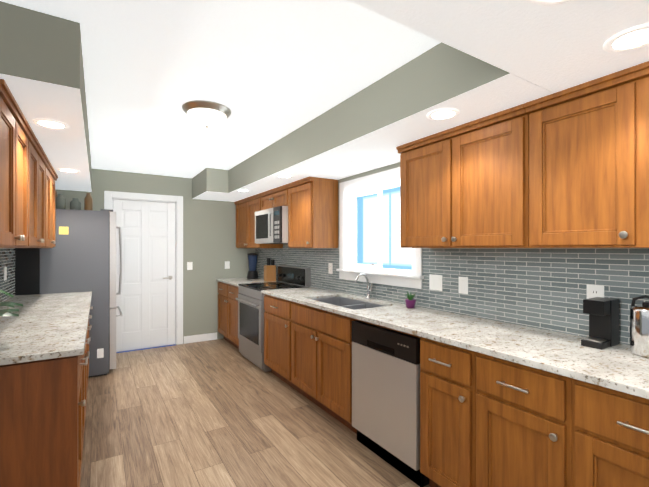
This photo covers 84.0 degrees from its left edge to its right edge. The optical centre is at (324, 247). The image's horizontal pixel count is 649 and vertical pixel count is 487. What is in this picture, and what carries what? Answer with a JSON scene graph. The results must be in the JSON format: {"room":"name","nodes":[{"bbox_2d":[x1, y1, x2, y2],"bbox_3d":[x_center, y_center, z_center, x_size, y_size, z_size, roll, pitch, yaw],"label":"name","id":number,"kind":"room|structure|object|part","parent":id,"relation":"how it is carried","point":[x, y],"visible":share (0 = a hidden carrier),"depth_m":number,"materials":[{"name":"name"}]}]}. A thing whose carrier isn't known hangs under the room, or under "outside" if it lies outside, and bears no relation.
{"room":"kitchen","nodes":[
{"label":"kitchen","id":0,"kind":"room"},
{"bbox_2d":[0,1,91,191],"bbox_3d":[-2.375,-0.870,2.975,0.720,0.299,3.620,0,0,-32],"label":"soffit","id":1,"kind":"structure","parent":0,"point":[41,67],"depth_m":1.62,"materials":[{"name":"paint"}]},
{"bbox_2d":[33,119,68,128],"bbox_3d":[-1.584,-0.717,2.091,0.170,0.006,0.170,0,0,-32],"label":"recessed light","id":2,"kind":"object","parent":1,"relation":"in","point":[49,123],"visible":1,"depth_m":2.08,"materials":[{"name":"white plastic"}]},
{"bbox_2d":[57,168,79,172],"bbox_3d":[-2.365,-0.716,3.336,0.170,0.006,0.170,0,0,-32],"label":"recessed light","id":3,"kind":"object","parent":1,"relation":"in","point":[68,170],"visible":0.98,"depth_m":3.33,"materials":[{"name":"white plastic"}]},
{"bbox_2d":[55,169,254,344],"bbox_3d":[-3.672,0.181,4.251,6.380,2.400,0.120,0,0,-32],"label":"wall","id":4,"kind":"structure","parent":0,"point":[210,248],"depth_m":5.31,"materials":[{"name":"paint"}]},
{"bbox_2d":[104,191,182,344],"bbox_3d":[-2.478,0.319,4.983,0.970,2.125,0.128,0,0,-32],"label":"door frame","id":5,"kind":"structure","parent":4,"relation":"attached to","point":[109,196],"depth_m":5.15,"materials":[{"name":"white wood"}]},
{"bbox_2d":[113,199,174,351],"bbox_3d":[-2.470,0.365,4.970,0.770,2.017,0.044,0,0,-32],"label":"door","id":6,"kind":"structure","parent":4,"relation":"in","point":[145,300],"depth_m":4.95,"materials":[{"name":"white wood"}]},
{"bbox_2d":[187,262,192,269],"bbox_3d":[-1.961,0.261,5.249,0.075,0.115,0.007,0,0,-32],"label":"light switch","id":7,"kind":"object","parent":4,"relation":"attached to","point":[189,265],"visible":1,"depth_m":5.25,"materials":[{"name":"white plastic"}]},
{"bbox_2d":[184,332,216,343],"bbox_3d":[-1.827,1.329,5.328,0.480,0.105,0.014,0,0,-32],"label":"baseboard","id":8,"kind":"structure","parent":4,"relation":"attached to","point":[200,338],"depth_m":5.32,"materials":[{"name":"white wood"}]},
{"bbox_2d":[225,261,229,268],"bbox_3d":[-1.495,0.261,5.542,0.075,0.115,0.006,0,0,-32],"label":"electrical outlet","id":9,"kind":"object","parent":4,"relation":"attached to","point":[227,264],"visible":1,"depth_m":5.54,"materials":[{"name":"white plastic"}]},
{"bbox_2d":[0,0,440,177],"bbox_3d":[-1.402,-1.071,0.635,6.380,0.100,8.820,0,0,-32],"label":"ceiling","id":10,"kind":"structure","parent":0,"point":[267,73],"depth_m":2.04,"materials":[{"name":"white paint"}]},
{"bbox_2d":[182,100,230,127],"bbox_3d":[-0.866,-0.952,2.659,0.344,0.136,0.344,0,0,-32],"label":"dome ceiling light","id":11,"kind":"object","parent":10,"relation":"attached to","point":[207,114],"visible":1,"depth_m":2.56,"materials":[{"name":"white glass"}]},
{"bbox_2d":[192,168,227,199],"bbox_3d":[-1.622,-0.868,5.030,0.279,0.299,0.940,0,0,-32],"label":"soffit box","id":12,"kind":"object","parent":10,"relation":"attached to","point":[209,183],"visible":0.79,"depth_m":4.68,"materials":[{"name":"paint"}]},
{"bbox_2d":[80,338,429,486],"bbox_3d":[-1.402,1.404,0.633,6.380,0.050,8.820,0,0,-32],"label":"floor","id":13,"kind":"structure","parent":0,"point":[223,412],"depth_m":2.71,"materials":[{"name":"brown wood"}]},
{"bbox_2d":[0,355,83,486],"bbox_3d":[-1.552,0.935,1.749,0.608,0.889,0.608,0,0,-32],"label":"base cabinet","id":14,"kind":"object","parent":13,"relation":"on","point":[42,404],"depth_m":1.59,"materials":[{"name":"brown wood"}]},
{"bbox_2d":[0,291,91,366],"bbox_3d":[-2.052,0.475,2.575,0.627,0.030,2.570,0,0,-32],"label":"countertop","id":15,"kind":"structure","parent":14,"relation":"on","point":[46,326],"depth_m":2.06,"materials":[{"name":"white stone"}]},
{"bbox_2d":[0,290,22,315],"bbox_3d":[-1.592,0.317,1.569,0.430,0.281,0.560,0,0,-32],"label":"plant","id":16,"kind":"object","parent":15,"relation":"on","point":[5,312],"visible":1,"depth_m":1.69,"materials":[{"name":"green plant"}]},
{"bbox_2d":[15,209,122,377],"bbox_3d":[-2.853,0.481,4.132,0.933,1.800,0.912,0,0,-32],"label":"refrigerator","id":17,"kind":"object","parent":13,"relation":"on","point":[80,256],"visible":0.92,"depth_m":3.82,"materials":[{"name":"grey metal"}]},
{"bbox_2d":[55,192,65,208],"bbox_3d":[-2.798,-0.486,3.819,0.088,0.170,0.088,0,0,-44],"label":"jar","id":18,"kind":"object","parent":17,"relation":"on","point":[60,202],"depth_m":3.79,"materials":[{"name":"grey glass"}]},
{"bbox_2d":[70,198,80,209],"bbox_3d":[-2.714,-0.471,3.931,0.098,0.140,0.098,0,0,-44],"label":"jar","id":19,"kind":"object","parent":17,"relation":"on","point":[75,204],"depth_m":3.90,"materials":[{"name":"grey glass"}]},
{"bbox_2d":[84,193,92,210],"bbox_3d":[-2.581,-0.500,3.944,0.079,0.200,0.079,0,0,-44],"label":"jar","id":20,"kind":"object","parent":17,"relation":"on","point":[88,200],"depth_m":3.92,"materials":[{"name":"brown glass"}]},
{"bbox_2d":[84,343,87,427],"bbox_3d":[-1.914,0.935,2.326,0.608,0.889,1.066,0,0,-32],"label":"base cabinet","id":21,"kind":"object","parent":13,"relation":"on","point":[85,344],"depth_m":2.70,"materials":[{"name":"brown wood"}]},
{"bbox_2d":[88,315,91,375],"bbox_3d":[-2.307,0.936,2.952,0.608,0.889,0.726,0,0,-32],"label":"base cabinet","id":22,"kind":"object","parent":13,"relation":"on","point":[89,316],"depth_m":3.16,"materials":[{"name":"brown wood"}]},
{"bbox_2d":[116,344,175,352],"bbox_3d":[-2.449,1.379,4.935,0.780,0.004,0.040,0,0,-32],"label":"tape","id":23,"kind":"object","parent":13,"relation":"on","point":[145,348],"visible":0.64,"depth_m":4.94,"materials":[{"name":"blue plastic"}]},
{"bbox_2d":[218,281,239,348],"bbox_3d":[-1.099,0.937,5.200,0.608,0.889,1.003,0,0,-32],"label":"base cabinet","id":24,"kind":"object","parent":13,"relation":"on","point":[227,303],"depth_m":5.00,"materials":[{"name":"brown wood"}]},
{"bbox_2d":[216,277,277,284],"bbox_3d":[-1.112,0.476,5.192,0.627,0.030,1.003,0,0,-32],"label":"countertop","id":25,"kind":"structure","parent":24,"relation":"on","point":[242,280],"depth_m":5.12,"materials":[{"name":"white stone"}]},
{"bbox_2d":[247,253,257,278],"bbox_3d":[-1.081,0.267,5.428,0.170,0.385,0.170,0,0,-32],"label":"blender","id":26,"kind":"object","parent":25,"relation":"on","point":[252,265],"visible":1,"depth_m":5.37,"materials":[{"name":"black plastic"}]},
{"bbox_2d":[264,258,275,281],"bbox_3d":[-0.757,0.300,5.005,0.140,0.320,0.100,0,0,-32],"label":"knife block","id":27,"kind":"object","parent":25,"relation":"on","point":[269,272],"visible":1,"depth_m":4.96,"materials":[{"name":"brown wood"}]},
{"bbox_2d":[235,265,310,371],"bbox_3d":[-0.653,0.798,4.421,0.677,1.125,0.776,0,0,-32],"label":"range","id":28,"kind":"object","parent":13,"relation":"on","point":[250,299],"visible":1,"depth_m":4.27,"materials":[{"name":"silver metal"}]},
{"bbox_2d":[263,293,347,380],"bbox_3d":[-0.218,0.936,3.795,0.608,0.889,0.733,0,0,-32],"label":"base cabinet","id":29,"kind":"object","parent":13,"relation":"on","point":[276,312],"depth_m":3.56,"materials":[{"name":"brown wood"}]},
{"bbox_2d":[261,287,347,300],"bbox_3d":[-0.230,0.475,3.787,0.627,0.030,0.735,0,0,-32],"label":"countertop","id":30,"kind":"structure","parent":29,"relation":"on","point":[284,294],"depth_m":3.65,"materials":[{"name":"white stone"}]},
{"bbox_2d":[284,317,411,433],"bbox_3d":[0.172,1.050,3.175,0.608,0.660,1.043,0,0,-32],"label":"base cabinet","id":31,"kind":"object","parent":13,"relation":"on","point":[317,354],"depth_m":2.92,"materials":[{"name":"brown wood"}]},
{"bbox_2d":[352,320,428,486],"bbox_3d":[0.601,0.947,2.457,0.587,0.858,0.612,0,0,-32],"label":"dishwasher","id":32,"kind":"object","parent":13,"relation":"on","point":[385,393],"visible":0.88,"depth_m":2.25,"materials":[{"name":"silver metal"}]},
{"bbox_2d":[419,337,455,486],"bbox_3d":[0.899,0.935,2.016,0.608,0.889,0.433,0,0,-32],"label":"base cabinet","id":33,"kind":"object","parent":13,"relation":"on","point":[437,361],"depth_m":1.92,"materials":[{"name":"brown wood"}]},
{"bbox_2d":[456,349,539,486],"bbox_3d":[1.084,0.935,1.721,0.608,0.889,0.576,0,0,-32],"label":"base cabinet","id":34,"kind":"object","parent":13,"relation":"on","point":[503,404],"depth_m":1.64,"materials":[{"name":"brown wood"}]},
{"bbox_2d":[540,373,648,486],"bbox_3d":[1.318,0.935,1.349,0.608,0.889,0.616,0,0,-32],"label":"base cabinet","id":35,"kind":"object","parent":13,"relation":"on","point":[591,436],"depth_m":1.32,"materials":[{"name":"brown wood"}]},
{"bbox_2d":[340,305,648,400],"bbox_3d":[1.158,0.474,1.574,0.627,0.030,2.890,0,0,-32],"label":"countertop","id":36,"kind":"structure","parent":35,"relation":"on","point":[615,368],"depth_m":1.70,"materials":[{"name":"white stone"}]},
{"bbox_2d":[312,297,384,309],"bbox_3d":[0.188,0.576,3.142,0.414,0.188,0.794,0,0,-32],"label":"sink basin","id":37,"kind":"object","parent":36,"relation":"in","point":[353,304],"visible":0.04,"depth_m":3.42,"materials":[{"name":"silver metal"}]},
{"bbox_2d":[355,273,372,298],"bbox_3d":[0.351,0.342,3.232,0.184,0.235,0.078,0,0,-32],"label":"faucet","id":38,"kind":"object","parent":36,"relation":"on","point":[369,290],"visible":1,"depth_m":3.26,"materials":[{"name":"silver metal"}]},
{"bbox_2d":[405,292,415,307],"bbox_3d":[0.664,0.396,2.780,0.088,0.125,0.089,0,0,-32],"label":"potted plant","id":39,"kind":"object","parent":36,"relation":"on","point":[410,301],"visible":1,"depth_m":2.76,"materials":[{"name":"green plant"}]},
{"bbox_2d":[581,297,618,349],"bbox_3d":[1.302,0.350,1.705,0.180,0.215,0.090,0,0,-32],"label":"pod coffee maker","id":40,"kind":"object","parent":36,"relation":"on","point":[602,312],"visible":1,"depth_m":1.68,"materials":[{"name":"black plastic"}]},
{"bbox_2d":[630,295,648,357],"bbox_3d":[1.378,0.329,1.546,0.104,0.257,0.104,0,0,-32],"label":"kettle","id":41,"kind":"object","parent":36,"relation":"on","point":[639,330],"visible":1,"depth_m":1.53,"materials":[{"name":"silver metal"}]},
{"bbox_2d":[283,162,405,273],"bbox_3d":[1.190,0.180,2.260,0.140,2.400,8.820,0,0,-32],"label":"wall","id":42,"kind":"structure","parent":0,"point":[384,168],"depth_m":3.45,"materials":[{"name":"paint"}]},
{"bbox_2d":[234,194,282,247],"bbox_3d":[-0.976,-0.357,5.270,0.328,0.718,1.016,0,0,-32],"label":"upper cabinet","id":43,"kind":"object","parent":42,"relation":"attached to","point":[246,208],"depth_m":5.16,"materials":[{"name":"brown wood"}]},
{"bbox_2d":[258,190,269,210],"bbox_3d":[-0.587,-0.598,4.648,0.328,0.237,0.447,0,0,-32],"label":"upper cabinet","id":44,"kind":"object","parent":42,"relation":"attached to","point":[264,197],"depth_m":4.65,"materials":[{"name":"brown wood"}]},
{"bbox_2d":[270,185,285,207],"bbox_3d":[-0.400,-0.598,4.351,0.328,0.237,0.447,0,0,-32],"label":"upper cabinet","id":45,"kind":"object","parent":42,"relation":"attached to","point":[277,196],"depth_m":4.28,"materials":[{"name":"brown wood"}]},
{"bbox_2d":[255,206,287,243],"bbox_3d":[-0.549,-0.265,4.464,0.456,0.419,0.790,0,0,-32],"label":"microwave","id":46,"kind":"object","parent":45,"relation":"attached to","point":[271,225],"visible":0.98,"depth_m":4.21,"materials":[{"name":"silver metal"}]},
{"bbox_2d":[286,176,337,247],"bbox_3d":[-0.137,-0.358,3.931,0.328,0.718,0.540,0,0,-32],"label":"upper cabinet","id":47,"kind":"object","parent":42,"relation":"attached to","point":[311,203],"depth_m":3.74,"materials":[{"name":"brown wood"}]},
{"bbox_2d":[336,167,423,288],"bbox_3d":[0.503,-0.177,3.299,0.180,0.995,1.150,0,0,-32],"label":"window","id":48,"kind":"structure","parent":42,"relation":"in","point":[412,280],"depth_m":3.40,"materials":[{"name":"white wood"}]},
{"bbox_3d":[0.520,-0.176,3.310,0.080,0.782,0.904,0,0,-32],"label":"window sash","id":49,"kind":"part","parent":48,"relation":"part of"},
{"bbox_2d":[255,246,648,344],"bbox_3d":[0.650,0.235,2.983,0.006,0.510,6.619,0,0,-32],"label":"backsplash","id":50,"kind":"structure","parent":42,"relation":"attached to","point":[543,288],"depth_m":2.17,"materials":[{"name":"tile"}]},
{"bbox_2d":[328,263,332,273],"bbox_3d":[0.065,0.221,3.904,0.006,0.115,0.075,0,0,-32],"label":"electrical outlet","id":51,"kind":"object","parent":50,"relation":"attached to","point":[330,268],"visible":1,"depth_m":3.90,"materials":[{"name":"white plastic"}]},
{"bbox_2d":[429,274,441,290],"bbox_3d":[0.828,0.257,2.686,0.006,0.115,0.120,0,0,-32],"label":"light switch","id":52,"kind":"object","parent":50,"relation":"attached to","point":[435,282],"visible":1,"depth_m":2.69,"materials":[{"name":"white plastic"}]},
{"bbox_2d":[459,277,467,293],"bbox_3d":[0.955,0.257,2.484,0.006,0.115,0.075,0,0,-32],"label":"light switch","id":53,"kind":"object","parent":50,"relation":"attached to","point":[463,285],"visible":1,"depth_m":2.48,"materials":[{"name":"white plastic"}]},
{"bbox_2d":[587,284,603,298],"bbox_3d":[1.369,0.244,1.824,0.006,0.115,0.075,0,0,-32],"label":"electrical outlet","id":54,"kind":"object","parent":50,"relation":"attached to","point":[593,291],"visible":0.5,"depth_m":1.82,"materials":[{"name":"white plastic"}]},
{"bbox_2d":[396,109,507,247],"bbox_3d":[0.926,-0.359,2.238,0.328,0.718,0.978,0,0,-32],"label":"upper cabinet","id":55,"kind":"object","parent":42,"relation":"attached to","point":[454,181],"depth_m":2.14,"materials":[{"name":"brown wood"}]},
{"bbox_2d":[508,61,648,247],"bbox_3d":[1.390,-0.359,1.498,0.328,0.718,1.068,0,0,-32],"label":"upper cabinet","id":56,"kind":"object","parent":42,"relation":"attached to","point":[567,168],"depth_m":1.60,"materials":[{"name":"brown wood"}]},
{"bbox_2d":[213,42,552,201],"bbox_3d":[-0.155,-0.869,3.708,0.800,0.299,4.740,0,0,-32],"label":"soffit","id":57,"kind":"object","parent":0,"point":[377,123],"depth_m":2.23,"materials":[{"name":"paint"}]},
{"bbox_2d":[276,174,292,177],"bbox_3d":[-0.394,-0.716,3.581,0.170,0.006,0.170,0,0,-32],"label":"recessed light","id":58,"kind":"object","parent":57,"relation":"in","point":[285,175],"visible":0.98,"depth_m":3.56,"materials":[{"name":"white"}]},
{"bbox_2d":[427,108,459,119],"bbox_3d":[0.637,-0.717,1.938,0.170,0.006,0.170,0,0,-32],"label":"recessed light","id":59,"kind":"object","parent":57,"relation":"in","point":[443,114],"visible":1,"depth_m":1.93,"materials":[{"name":"white plastic"}]},
{"bbox_2d":[349,0,648,92],"bbox_3d":[1.807,-0.871,-0.209,1.640,0.299,3.979,0,0,-32],"label":"ceiling","id":60,"kind":"structure","parent":0,"point":[556,48],"depth_m":1.20,"materials":[{"name":"paint"}]},
{"bbox_2d":[532,0,571,5],"bbox_3d":[0.658,-0.718,0.983,0.170,0.006,0.170,0,0,-32],"label":"recessed light","id":61,"kind":"object","parent":60,"relation":"attached to","point":[547,2],"visible":1,"depth_m":1.05,"materials":[{"name":"white plastic"}]},
{"bbox_2d":[603,23,648,52],"bbox_3d":[1.064,-0.718,1.238,0.170,0.006,0.170,0,0,-32],"label":"recessed light","id":62,"kind":"object","parent":60,"relation":"attached to","point":[633,38],"visible":1,"depth_m":1.25,"materials":[{"name":"white plastic"}]},
{"bbox_3d":[-4.014,0.179,1.947,3.350,2.400,3.820,0,0,-32],"label":"wall","id":63,"kind":"structure","parent":0,"visible":0},
{"bbox_2d":[0,248,14,301],"bbox_3d":[-2.330,0.235,2.419,0.006,0.510,2.570,0,0,-32],"label":"backsplash","id":64,"kind":"structure","parent":63,"relation":"attached to","point":[7,257],"depth_m":3.21,"materials":[{"name":"tile"}]},
{"bbox_2d":[4,267,6,280],"bbox_3d":[-2.769,0.223,3.129,0.004,0.115,0.075,0,0,-32],"label":"electrical outlet","id":65,"kind":"object","parent":64,"relation":"attached to","point":[5,273],"visible":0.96,"depth_m":3.12,"materials":[{"name":"white plastic"}]},
{"bbox_2d":[0,79,35,247],"bbox_3d":[-1.753,-0.359,1.807,0.328,0.718,0.892,0,0,-32],"label":"upper cabinet","id":66,"kind":"object","parent":63,"relation":"attached to","point":[28,176],"depth_m":1.86,"materials":[{"name":"brown wood"}]},
{"bbox_2d":[36,139,47,247],"bbox_3d":[-2.169,-0.359,2.469,0.328,0.718,0.970,0,0,-32],"label":"upper cabinet","id":67,"kind":"object","parent":63,"relation":"attached to","point":[41,159],"depth_m":2.76,"materials":[{"name":"brown wood"}]},
{"bbox_2d":[48,163,55,247],"bbox_3d":[-2.584,-0.358,3.131,0.328,0.718,0.894,0,0,-32],"label":"upper cabinet","id":68,"kind":"object","parent":63,"relation":"attached to","point":[51,172],"depth_m":3.28,"materials":[{"name":"brown wood"}]},
{"label":"outside","id":69,"kind":"structure","parent":0,"visible":0},
{"bbox_2d":[357,187,411,269],"bbox_3d":[0.613,-0.180,3.368,0.001,1.400,1.530,0,0,-32],"label":"sky","id":70,"kind":"structure","parent":69,"point":[395,255],"depth_m":3.45,"materials":[{"name":"white"}]}
]}

